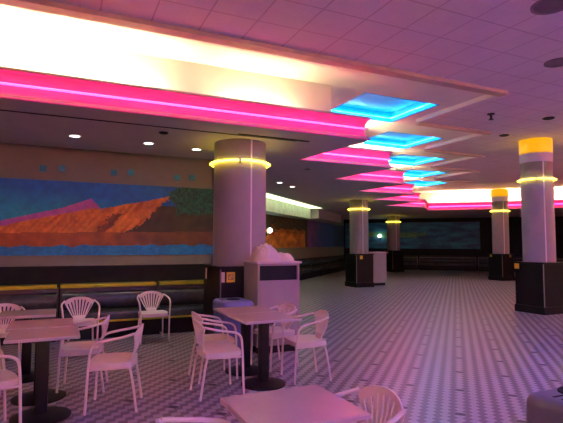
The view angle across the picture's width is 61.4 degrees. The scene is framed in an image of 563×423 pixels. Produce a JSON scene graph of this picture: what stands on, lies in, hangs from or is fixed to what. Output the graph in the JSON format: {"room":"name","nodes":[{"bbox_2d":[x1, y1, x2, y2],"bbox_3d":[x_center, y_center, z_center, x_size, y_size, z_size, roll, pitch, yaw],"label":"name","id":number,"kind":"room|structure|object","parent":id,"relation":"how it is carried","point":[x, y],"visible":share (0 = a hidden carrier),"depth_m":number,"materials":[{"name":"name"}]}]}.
{"room":"eatery","nodes":[
{"label":"eatery","id":0,"kind":"room"},
{"bbox_2d":[0,143,213,266],"bbox_3d":[-6.160,-0.086,7.101,10.750,4.200,0.120,2,-4,-25],"label":"wall","id":1,"kind":"structure","parent":0,"point":[19,161],"depth_m":8.42,"materials":[{"name":"beige paint"}]},
{"bbox_2d":[39,165,46,171],"bbox_3d":[-4.045,-0.729,8.047,0.110,0.110,0.018,2,-4,-25],"label":"wall tile","id":2,"kind":"object","parent":1,"relation":"attached to","point":[42,168],"depth_m":8.04,"materials":[{"name":"blue tile"}]},
{"bbox_2d":[58,165,64,171],"bbox_3d":[-3.782,-0.740,8.170,0.110,0.110,0.018,2,-4,-25],"label":"wall tile","id":3,"kind":"object","parent":1,"relation":"attached to","point":[61,168],"depth_m":8.16,"materials":[{"name":"blue tile"}]},
{"bbox_2d":[0,264,203,317],"bbox_3d":[-6.136,1.424,6.933,10.750,1.165,0.020,2,-4,-25],"label":"trim","id":4,"kind":"structure","parent":1,"relation":"attached to","point":[26,275],"depth_m":8.29,"materials":[{"name":"black wood"}]},
{"bbox_2d":[0,178,212,255],"bbox_3d":[-4.137,0.098,7.943,6.340,1.275,0.001,2,-4,-25],"label":"mural","id":5,"kind":"object","parent":1,"relation":"attached to","point":[38,217],"visible":0.98,"depth_m":8.39,"materials":[{"name":"paint"}]},
{"bbox_2d":[111,169,116,175],"bbox_3d":[-3.010,-0.698,8.524,0.110,0.110,0.018,2,-4,-25],"label":"wall tile","id":6,"kind":"object","parent":1,"relation":"attached to","point":[113,172],"depth_m":8.51,"materials":[{"name":"blue tile"}]},
{"bbox_2d":[128,169,133,175],"bbox_3d":[-2.747,-0.708,8.647,0.110,0.110,0.018,2,-4,-25],"label":"wall tile","id":7,"kind":"object","parent":1,"relation":"attached to","point":[130,172],"depth_m":8.64,"materials":[{"name":"blue tile"}]},
{"bbox_2d":[174,175,179,180],"bbox_3d":[-1.980,-0.641,8.998,0.110,0.110,0.018,2,-4,-25],"label":"wall tile","id":8,"kind":"object","parent":1,"relation":"attached to","point":[176,177],"depth_m":8.99,"materials":[{"name":"teal tile"}]},
{"bbox_2d":[189,175,194,180],"bbox_3d":[-1.717,-0.652,9.120,0.110,0.110,0.018,2,-4,-25],"label":"wall tile","id":9,"kind":"object","parent":1,"relation":"attached to","point":[191,177],"depth_m":9.11,"materials":[{"name":"teal tile"}]},
{"bbox_2d":[0,269,562,422],"bbox_3d":[2.736,2.425,11.638,20.986,0.120,38.000,-1,-4,20],"label":"floor","id":10,"kind":"structure","parent":0,"point":[453,346],"depth_m":6.32,"materials":[{"name":"tile"}]},
{"bbox_2d":[0,349,21,422],"bbox_3d":[-2.426,1.427,3.853,0.488,0.768,0.515,4,-6,-45],"label":"armchair","id":11,"kind":"object","parent":10,"relation":"on","point":[8,379],"visible":1,"depth_m":3.84,"materials":[{"name":"white plastic"}]},
{"bbox_2d":[0,303,24,362],"bbox_3d":[-3.509,1.568,5.961,0.515,0.768,0.488,2,-5,-30],"label":"armchair","id":12,"kind":"object","parent":10,"relation":"on","point":[3,334],"visible":0.48,"depth_m":6.17,"materials":[{"name":"white plastic"}]},
{"bbox_2d":[0,309,55,382],"bbox_3d":[-2.959,1.550,5.514,0.588,0.742,0.528,2,-4,-25],"label":"cafe table","id":13,"kind":"object","parent":10,"relation":"on","point":[27,374],"visible":0.51,"depth_m":5.46,"materials":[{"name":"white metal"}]},
{"bbox_2d":[0,284,58,345],"bbox_3d":[-4.362,1.612,7.382,1.600,0.865,0.632,2,-4,-25],"label":"banquette","id":14,"kind":"object","parent":10,"relation":"on","point":[41,296],"visible":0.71,"depth_m":7.68,"materials":[{"name":"leather"}]},
{"bbox_2d":[0,293,56,310],"bbox_3d":[-4.427,1.474,7.534,1.540,0.300,0.099,2,-4,-25],"label":"cushion","id":15,"kind":"object","parent":14,"relation":"on","point":[30,301],"depth_m":7.68,"materials":[{"name":"leather"}]},
{"bbox_2d":[5,318,73,405],"bbox_3d":[-2.438,1.502,4.793,0.588,0.742,0.528,2,-4,-25],"label":"cafe table","id":16,"kind":"object","parent":10,"relation":"on","point":[28,398],"visible":0.64,"depth_m":4.72,"materials":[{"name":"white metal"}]},
{"bbox_2d":[3,326,79,422],"bbox_3d":[-2.150,1.467,4.266,0.588,0.742,0.528,2,-4,-25],"label":"cafe table","id":17,"kind":"object","parent":10,"relation":"on","point":[42,413],"visible":0.98,"depth_m":4.21,"materials":[{"name":"laminate"}]},
{"bbox_2d":[61,297,99,357],"bbox_3d":[-2.879,1.625,6.768,0.515,0.768,0.488,2,-4,-27],"label":"armchair","id":18,"kind":"object","parent":10,"relation":"on","point":[77,318],"visible":0.74,"depth_m":6.92,"materials":[{"name":"white plastic"}]},
{"bbox_2d":[55,315,109,392],"bbox_3d":[-2.123,1.516,5.128,0.488,0.768,0.515,1,-4,-15],"label":"armchair","id":19,"kind":"object","parent":10,"relation":"on","point":[81,348],"visible":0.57,"depth_m":5.00,"materials":[{"name":"white plastic"}]},
{"bbox_2d":[59,281,161,340],"bbox_3d":[-2.891,1.664,8.060,1.600,0.865,0.632,2,-4,-25],"label":"banquette","id":20,"kind":"object","parent":10,"relation":"on","point":[118,300],"visible":0.66,"depth_m":8.07,"materials":[{"name":"leather"}]},
{"bbox_2d":[62,289,155,309],"bbox_3d":[-2.956,1.526,8.212,1.540,0.300,0.099,2,-4,-25],"label":"cushion","id":21,"kind":"object","parent":20,"relation":"on","point":[107,298],"depth_m":8.19,"materials":[{"name":"leather"}]},
{"bbox_2d":[83,323,143,415],"bbox_3d":[-1.590,1.479,4.570,0.488,0.768,0.515,1,-4,-10],"label":"armchair","id":22,"kind":"object","parent":10,"relation":"on","point":[120,360],"visible":1,"depth_m":4.46,"materials":[{"name":"white plastic"}]},
{"bbox_2d":[137,291,170,343],"bbox_3d":[-2.073,1.689,7.645,0.515,0.768,0.488,2,-4,-25],"label":"armchair","id":23,"kind":"object","parent":10,"relation":"on","point":[151,311],"visible":0.98,"depth_m":7.75,"materials":[{"name":"white plastic"}]},
{"bbox_2d":[157,280,203,333],"bbox_3d":[-1.647,1.708,8.633,1.100,0.865,0.632,2,-4,-25],"label":"banquette","id":24,"kind":"object","parent":10,"relation":"on","point":[186,296],"visible":0.54,"depth_m":8.60,"materials":[{"name":"leather"}]},
{"bbox_2d":[160,288,203,305],"bbox_3d":[-1.713,1.570,8.785,1.040,0.300,0.099,2,-4,-25],"label":"cushion","id":25,"kind":"object","parent":24,"relation":"on","point":[178,296],"depth_m":8.71,"materials":[{"name":"leather"}]},
{"bbox_2d":[155,417,229,422],"bbox_3d":[-0.322,1.316,2.136,0.488,0.768,0.515,2,-4,-25],"label":"armchair","id":26,"kind":"object","parent":10,"relation":"on","point":[161,419],"visible":1,"depth_m":2.35,"materials":[{"name":"white plastic"}]},
{"bbox_2d":[188,311,237,383],"bbox_3d":[-0.811,1.551,5.570,0.488,0.768,0.515,2,-4,-27],"label":"armchair","id":27,"kind":"object","parent":10,"relation":"on","point":[221,338],"visible":0.59,"depth_m":5.46,"materials":[{"name":"white plastic"}]},
{"bbox_2d":[189,319,244,400],"bbox_3d":[-0.686,1.511,4.991,0.488,0.768,0.515,2,-4,-25],"label":"armchair","id":28,"kind":"object","parent":10,"relation":"on","point":[226,350],"visible":1,"depth_m":4.87,"materials":[{"name":"white plastic"}]},
{"bbox_2d":[213,297,253,355],"bbox_3d":[-0.693,1.630,6.746,0.460,0.768,0.580,2,-4,-25],"label":"waste bin","id":29,"kind":"object","parent":10,"relation":"on","point":[235,301],"visible":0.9,"depth_m":6.52,"materials":[{"name":"blue plastic"}]},
{"bbox_2d":[202,139,270,333],"bbox_3d":[-0.687,0.482,7.742,0.990,3.196,0.990,2,-4,-25],"label":"column","id":30,"kind":"structure","parent":10,"relation":"on","point":[240,165],"depth_m":7.41,"materials":[{"name":"paint"}]},
{"bbox_2d":[214,306,277,376],"bbox_3d":[-0.441,1.581,5.834,0.648,0.742,0.593,2,-4,-25],"label":"cafe table","id":31,"kind":"object","parent":10,"relation":"on","point":[249,370],"visible":0.76,"depth_m":5.78,"materials":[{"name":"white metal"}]},
{"bbox_2d":[228,311,301,390],"bbox_3d":[-0.201,1.545,5.290,0.648,0.742,0.593,2,-4,-25],"label":"cafe table","id":32,"kind":"object","parent":10,"relation":"on","point":[263,382],"visible":0.97,"depth_m":5.23,"materials":[{"name":"laminate"}]},
{"bbox_2d":[243,260,301,353],"bbox_3d":[-0.146,1.387,7.060,0.710,1.300,0.600,2,-4,-25],"label":"cabinet","id":33,"kind":"object","parent":10,"relation":"on","point":[268,284],"visible":0.64,"depth_m":6.84,"materials":[{"name":"laminate"}]},
{"bbox_2d":[243,260,301,263],"bbox_3d":[-0.143,0.754,7.104,0.710,0.030,0.600,2,-4,-25],"label":"countertop","id":34,"kind":"structure","parent":33,"relation":"on","point":[245,261],"depth_m":6.84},
{"bbox_2d":[250,243,293,261],"bbox_3d":[-0.138,0.605,7.116,0.660,0.266,0.525,2,-4,-25],"label":"sheet","id":35,"kind":"object","parent":34,"relation":"on","point":[265,252],"visible":0.88,"depth_m":6.92,"materials":[{"name":"white fabric"}]},
{"bbox_2d":[250,303,298,371],"bbox_3d":[-0.078,1.591,6.110,0.488,0.768,0.515,3,-5,-37],"label":"armchair","id":36,"kind":"object","parent":10,"relation":"on","point":[274,331],"visible":0.73,"depth_m":6.13,"materials":[{"name":"white plastic"}]},
{"bbox_2d":[220,384,370,422],"bbox_3d":[0.051,1.345,2.368,0.588,0.742,0.528,2,-4,-25],"label":"cafe table","id":37,"kind":"object","parent":10,"relation":"on","point":[310,403],"visible":1,"depth_m":2.35,"materials":[{"name":"white laminate"}]},
{"bbox_2d":[281,310,331,384],"bbox_3d":[0.292,1.554,5.550,0.488,0.768,0.515,2,-4,-20],"label":"armchair","id":38,"kind":"object","parent":10,"relation":"on","point":[298,341],"visible":0.98,"depth_m":5.53,"materials":[{"name":"white plastic"}]},
{"bbox_2d":[294,258,321,280],"bbox_3d":[1.024,2.621,21.763,0.772,0.865,3.600,-1,-4,20],"label":"banquette","id":39,"kind":"object","parent":10,"relation":"on","point":[305,271],"visible":0.6,"depth_m":21.97,"materials":[{"name":"leather"}]},
{"bbox_2d":[299,261,310,267],"bbox_3d":[0.812,2.479,21.851,0.099,0.300,3.540,-1,-4,20],"label":"cushion","id":40,"kind":"object","parent":39,"relation":"on","point":[305,264],"depth_m":22.66,"materials":[{"name":"leather"}]},
{"bbox_2d":[310,256,338,275],"bbox_3d":[2.301,2.864,25.227,0.772,0.865,3.600,-1,-4,20],"label":"banquette","id":41,"kind":"object","parent":10,"relation":"on","point":[323,262],"visible":0.82,"depth_m":25.04,"materials":[{"name":"leather"}]},
{"bbox_2d":[310,259,329,266],"bbox_3d":[2.090,2.722,25.315,0.099,0.300,3.540,-1,-4,20],"label":"cushion","id":42,"kind":"object","parent":41,"relation":"on","point":[314,262],"depth_m":24.97,"materials":[{"name":"leather"}]},
{"bbox_2d":[328,255,344,271],"bbox_3d":[3.579,3.107,28.691,0.772,0.865,3.600,-1,-4,20],"label":"banquette","id":43,"kind":"object","parent":10,"relation":"on","point":[338,259],"visible":0.61,"depth_m":28.03,"materials":[{"name":"leather"}]},
{"bbox_2d":[329,257,343,263],"bbox_3d":[3.367,2.965,28.779,0.099,0.300,3.540,-1,-4,20],"label":"cushion","id":44,"kind":"object","parent":43,"relation":"on","point":[333,260],"depth_m":28.46,"materials":[{"name":"leather"}]},
{"bbox_2d":[345,200,373,287],"bbox_3d":[2.886,1.177,17.652,0.820,3.196,0.820,2,-4,-25],"label":"column","id":45,"kind":"structure","parent":10,"relation":"on","point":[358,263],"depth_m":17.37,"materials":[{"name":"paint"}]},
{"bbox_2d":[335,385,405,422],"bbox_3d":[0.362,1.342,2.473,0.488,0.768,0.515,2,-4,-25],"label":"armchair","id":46,"kind":"object","parent":10,"relation":"on","point":[394,412],"visible":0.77,"depth_m":2.61,"materials":[{"name":"white plastic"}]},
{"bbox_2d":[369,252,386,285],"bbox_3d":[3.554,2.182,18.193,0.850,1.270,0.540,2,-4,-25],"label":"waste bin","id":47,"kind":"object","parent":10,"relation":"on","point":[379,258],"visible":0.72,"depth_m":18.00,"materials":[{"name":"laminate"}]},
{"bbox_2d":[384,216,403,271],"bbox_3d":[6.477,1.860,27.389,0.850,3.196,0.850,2,-4,-25],"label":"column","id":48,"kind":"structure","parent":10,"relation":"on","point":[394,255],"depth_m":27.09,"materials":[{"name":"paint"}]},
{"bbox_2d":[404,255,417,269],"bbox_3d":[6.863,3.207,29.955,3.300,0.865,0.712,-1,-4,20],"label":"banquette","id":49,"kind":"object","parent":10,"relation":"on","point":[410,262],"visible":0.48,"depth_m":29.59,"materials":[{"name":"leather"}]},
{"bbox_2d":[404,258,416,262],"bbox_3d":[6.931,3.072,30.149,3.240,0.300,0.099,-1,-4,20],"label":"cushion","id":50,"kind":"object","parent":49,"relation":"on","point":[406,260],"depth_m":29.71,"materials":[{"name":"leather"}]},
{"bbox_2d":[419,256,476,270],"bbox_3d":[10.054,3.138,28.783,3.300,0.865,0.712,-1,-4,20],"label":"banquette","id":51,"kind":"object","parent":10,"relation":"on","point":[445,263],"visible":1,"depth_m":28.70,"materials":[{"name":"leather"}]},
{"bbox_2d":[420,258,475,263],"bbox_3d":[10.122,3.004,28.977,3.240,0.300,0.099,-1,-4,20],"label":"cushion","id":52,"kind":"object","parent":51,"relation":"on","point":[422,260],"depth_m":28.90,"materials":[{"name":"leather"}]},
{"bbox_2d":[478,256,522,270],"bbox_3d":[13.245,3.069,27.611,3.300,0.865,0.712,-1,-4,20],"label":"banquette","id":53,"kind":"object","parent":10,"relation":"on","point":[483,263],"visible":0.34,"depth_m":27.87,"materials":[{"name":"leather"}]},
{"bbox_2d":[479,259,522,263],"bbox_3d":[13.313,2.935,27.805,3.240,0.300,0.099,-1,-4,20],"label":"cushion","id":54,"kind":"object","parent":53,"relation":"on","point":[481,261],"depth_m":28.20,"materials":[{"name":"leather"}]},
{"bbox_2d":[488,189,514,280],"bbox_3d":[9.748,1.025,21.114,0.820,4.026,0.820,2,-4,-25],"label":"column","id":55,"kind":"structure","parent":10,"relation":"on","point":[501,265],"depth_m":20.84,"materials":[{"name":"paint"}]},
{"bbox_2d":[513,137,562,314],"bbox_3d":[6.027,0.325,11.138,0.820,4.026,0.820,2,-4,-25],"label":"column","id":56,"kind":"structure","parent":10,"relation":"on","point":[538,278],"depth_m":10.88,"materials":[{"name":"paint"}]},
{"bbox_2d":[526,386,562,422],"bbox_3d":[1.696,1.339,2.385,0.620,0.768,0.620,2,-4,-23],"label":"waste bin","id":57,"kind":"object","parent":10,"relation":"on","point":[545,406],"visible":1,"depth_m":2.47,"materials":[{"name":"grey plastic"}]},
{"bbox_2d":[556,257,562,261],"bbox_3d":[16.435,3.000,26.439,3.300,0.865,0.712,-1,-4,20],"label":"banquette","id":58,"kind":"object","parent":10,"relation":"on","point":[558,259],"visible":0.02,"depth_m":26.91,"materials":[{"name":"leather"}]},
{"bbox_2d":[0,93,562,218],"bbox_3d":[4.176,-0.673,14.471,16.940,0.060,34.946,-2,-5,29],"label":"ceiling","id":59,"kind":"structure","parent":0,"point":[319,186],"depth_m":7.86,"materials":[{"name":"paint"}]},
{"bbox_2d":[68,134,81,137],"bbox_3d":[-3.169,-1.158,7.277,0.190,0.014,0.190,2,-4,-25],"label":"recessed light","id":60,"kind":"object","parent":59,"relation":"in","point":[69,135],"visible":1,"depth_m":7.26,"materials":[{"name":"white"}]},
{"bbox_2d":[0,109,289,140],"bbox_3d":[-4.922,-1.315,5.225,11.350,0.016,0.035,2,-4,-25],"label":"trim reveal","id":61,"kind":"structure","parent":59,"relation":"attached to","point":[0,109],"depth_m":6.51,"materials":[{"name":"black metal"}]},
{"bbox_2d":[143,142,154,144],"bbox_3d":[-2.182,-1.119,7.787,0.190,0.014,0.190,2,-4,-25],"label":"recessed light","id":62,"kind":"object","parent":59,"relation":"in","point":[146,143],"visible":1,"depth_m":7.80,"materials":[{"name":"white"}]},
{"bbox_2d":[238,133,309,141],"bbox_3d":[-0.105,-1.146,7.370,1.200,0.022,0.060,2,-4,-25],"label":"ceiling vent","id":63,"kind":"object","parent":59,"relation":"in","point":[239,133],"visible":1,"depth_m":7.35,"materials":[{"name":"black metal"}]},
{"bbox_2d":[266,193,320,218],"bbox_3d":[-0.067,-0.158,18.248,1.240,0.480,8.100,-1,-4,20],"label":"valance","id":64,"kind":"object","parent":59,"relation":"hanging from","point":[275,205],"visible":0.55,"depth_m":18.80,"materials":[{"name":"white"}]},
{"bbox_2d":[0,4,562,192],"bbox_3d":[1.815,-1.657,13.259,31.890,0.040,10.975,3,-5,-36],"label":"ceiling","id":65,"kind":"structure","parent":0,"point":[346,84],"depth_m":6.98,"materials":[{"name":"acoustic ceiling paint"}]},
{"bbox_2d":[0,30,562,202],"bbox_3d":[1.426,-1.249,13.827,31.686,0.740,9.192,3,-5,-37],"label":"wall","id":66,"kind":"structure","parent":65,"relation":"attached to","point":[22,51],"depth_m":6.54,"materials":[{"name":"paint"}]},
{"bbox_2d":[0,82,367,130],"bbox_3d":[-4.201,-1.500,4.976,12.240,0.043,0.084,2,-4,-25],"label":"tube","id":67,"kind":"object","parent":66,"relation":"attached to","point":[1,83],"visible":1,"depth_m":6.18,"materials":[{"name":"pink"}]},
{"bbox_2d":[0,0,507,182],"bbox_3d":[0.741,-1.871,8.572,5.502,0.065,24.184,-4,-5,43],"label":"trim","id":68,"kind":"structure","parent":66,"relation":"attached to","point":[38,5],"depth_m":5.90,"materials":[{"name":"white paint"}]},
{"bbox_2d":[0,66,562,209],"bbox_3d":[1.611,-0.907,13.259,31.498,0.341,8.826,3,-5,-38],"label":"trim","id":69,"kind":"structure","parent":66,"relation":"attached to","point":[6,75],"depth_m":6.57,"materials":[{"name":"paint"}]},
{"bbox_2d":[322,153,391,160],"bbox_3d":[1.358,-1.147,9.799,2.208,0.043,0.084,2,-4,-25],"label":"tube","id":70,"kind":"object","parent":66,"relation":"attached to","point":[322,153],"visible":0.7,"depth_m":9.86,"materials":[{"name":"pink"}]},
{"bbox_2d":[359,174,404,178],"bbox_3d":[2.363,-0.956,12.524,2.208,0.043,0.084,2,-4,-25],"label":"tube","id":71,"kind":"object","parent":66,"relation":"attached to","point":[359,174],"visible":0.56,"depth_m":12.65,"materials":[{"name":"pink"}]},
{"bbox_2d":[383,187,413,189],"bbox_3d":[3.368,-0.765,15.249,2.208,0.043,0.084,2,-4,-25],"label":"tube","id":72,"kind":"object","parent":66,"relation":"attached to","point":[383,187],"visible":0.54,"depth_m":15.40,"materials":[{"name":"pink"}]},
{"bbox_2d":[416,94,501,183],"bbox_3d":[1.803,-1.784,10.734,28.938,0.094,6.949,3,-5,-36],"label":"trim","id":73,"kind":"structure","parent":66,"relation":"attached to","point":[486,96],"depth_m":10.93,"materials":[{"name":"paint"}]},
{"bbox_2d":[428,203,562,206],"bbox_3d":[11.847,-0.325,21.177,10.150,0.054,0.093,-1,-4,20],"label":"tube","id":74,"kind":"object","parent":66,"relation":"attached to","point":[557,203],"visible":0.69,"depth_m":22.37,"materials":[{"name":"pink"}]},
{"bbox_2d":[331,92,438,122],"bbox_3d":[1.856,-2.042,8.968,1.640,0.220,1.420,2,-4,-25],"label":"coffer","id":75,"kind":"object","parent":65,"relation":"attached to","point":[383,108],"visible":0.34,"depth_m":9.40,"materials":[{"name":"blue paint"}]},
{"bbox_2d":[364,131,442,148],"bbox_3d":[2.861,-1.851,11.693,1.640,0.220,1.420,2,-4,-25],"label":"coffer","id":76,"kind":"object","parent":65,"relation":"attached to","point":[387,139],"visible":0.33,"depth_m":12.22,"materials":[{"name":"blue paint"}]},
{"bbox_2d":[389,154,442,165],"bbox_3d":[3.866,-1.660,14.418,1.640,0.220,1.420,2,-4,-25],"label":"coffer","id":77,"kind":"object","parent":65,"relation":"attached to","point":[402,159],"visible":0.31,"depth_m":15.02,"materials":[{"name":"blue paint"}]},
{"bbox_2d":[403,170,444,177],"bbox_3d":[4.871,-1.469,17.142,1.640,0.220,1.420,2,-4,-25],"label":"coffer","id":78,"kind":"object","parent":65,"relation":"attached to","point":[410,173],"visible":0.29,"depth_m":17.84,"materials":[{"name":"blue paint"}]},
{"bbox_2d":[406,180,445,185],"bbox_3d":[5.876,-1.278,19.867,1.640,0.220,1.420,2,-4,-25],"label":"coffer","id":79,"kind":"object","parent":65,"relation":"attached to","point":[417,183],"visible":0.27,"depth_m":20.59,"materials":[{"name":"blue paint"}]},
{"bbox_2d":[46,0,562,182],"bbox_3d":[2.127,-2.053,6.612,18.482,0.060,27.580,-1,-4,20],"label":"ceiling","id":80,"kind":"structure","parent":0,"point":[498,44],"depth_m":5.76,"materials":[{"name":"tile"}]},
{"bbox_2d":[487,113,494,119],"bbox_3d":[3.973,-1.792,8.993,0.140,0.120,0.140,2,-4,-25],"label":"sprinkler","id":81,"kind":"object","parent":80,"relation":"attached to","point":[488,114],"visible":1,"depth_m":8.97,"materials":[{"name":"black metal"}]},
{"bbox_2d":[530,0,562,14],"bbox_3d":[2.795,-2.129,4.904,0.400,0.018,0.400,2,-4,-25],"label":"ceiling speaker","id":82,"kind":"object","parent":80,"relation":"attached to","point":[541,7],"visible":1,"depth_m":4.94},
{"bbox_2d":[542,116,554,119],"bbox_3d":[5.221,-1.819,9.275,0.220,0.018,0.220,2,-4,-25],"label":"ceiling vent","id":83,"kind":"object","parent":80,"relation":"in","point":[551,117],"visible":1,"depth_m":9.26,"materials":[{"name":"black metal"}]},
{"bbox_2d":[544,57,562,67],"bbox_3d":[3.756,-2.019,6.446,0.340,0.018,0.340,2,-4,-25],"label":"ceiling speaker","id":84,"kind":"object","parent":80,"relation":"attached to","point":[557,62],"visible":1,"depth_m":6.46},
{"bbox_2d":[546,59,562,66],"bbox_3d":[3.756,-2.016,6.445,0.286,0.008,0.286,2,-4,-25],"label":"grille","id":85,"kind":"object","parent":84,"relation":"attached to","point":[553,62],"depth_m":6.45,"materials":[{"name":"grey metal"}]},
{"bbox_2d":[275,219,343,258],"bbox_3d":[0.608,0.970,22.080,0.120,4.200,20.111,-1,-4,20],"label":"wall","id":86,"kind":"structure","parent":0,"point":[295,252],"depth_m":24.73,"materials":[{"name":"paint"}]},
{"bbox_2d":[266,214,343,247],"bbox_3d":[1.371,1.125,23.930,0.001,1.350,15.900,-1,-4,20],"label":"mural","id":87,"kind":"object","parent":86,"relation":"attached to","point":[287,232],"visible":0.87,"depth_m":22.80,"materials":[{"name":"paint"}]},
{"bbox_2d":[303,209,340,222],"bbox_3d":[2.063,0.260,24.429,0.980,0.450,4.600,-1,-4,20],"label":"trim","id":88,"kind":"structure","parent":86,"relation":"attached to","point":[317,215],"depth_m":23.62,"materials":[{"name":"paint"}]},
{"bbox_2d":[344,216,562,270],"bbox_3d":[11.665,1.472,28.771,16.000,4.200,0.120,-1,-4,20],"label":"wall","id":89,"kind":"structure","parent":0,"point":[515,223],"depth_m":28.55,"materials":[{"name":"black paint"}]},
{"bbox_2d":[345,222,479,248],"bbox_3d":[8.097,1.518,30.004,8.250,1.650,0.001,-1,-4,20],"label":"mural","id":90,"kind":"object","parent":89,"relation":"attached to","point":[413,235],"visible":0.72,"depth_m":29.59,"materials":[{"name":"paint"}]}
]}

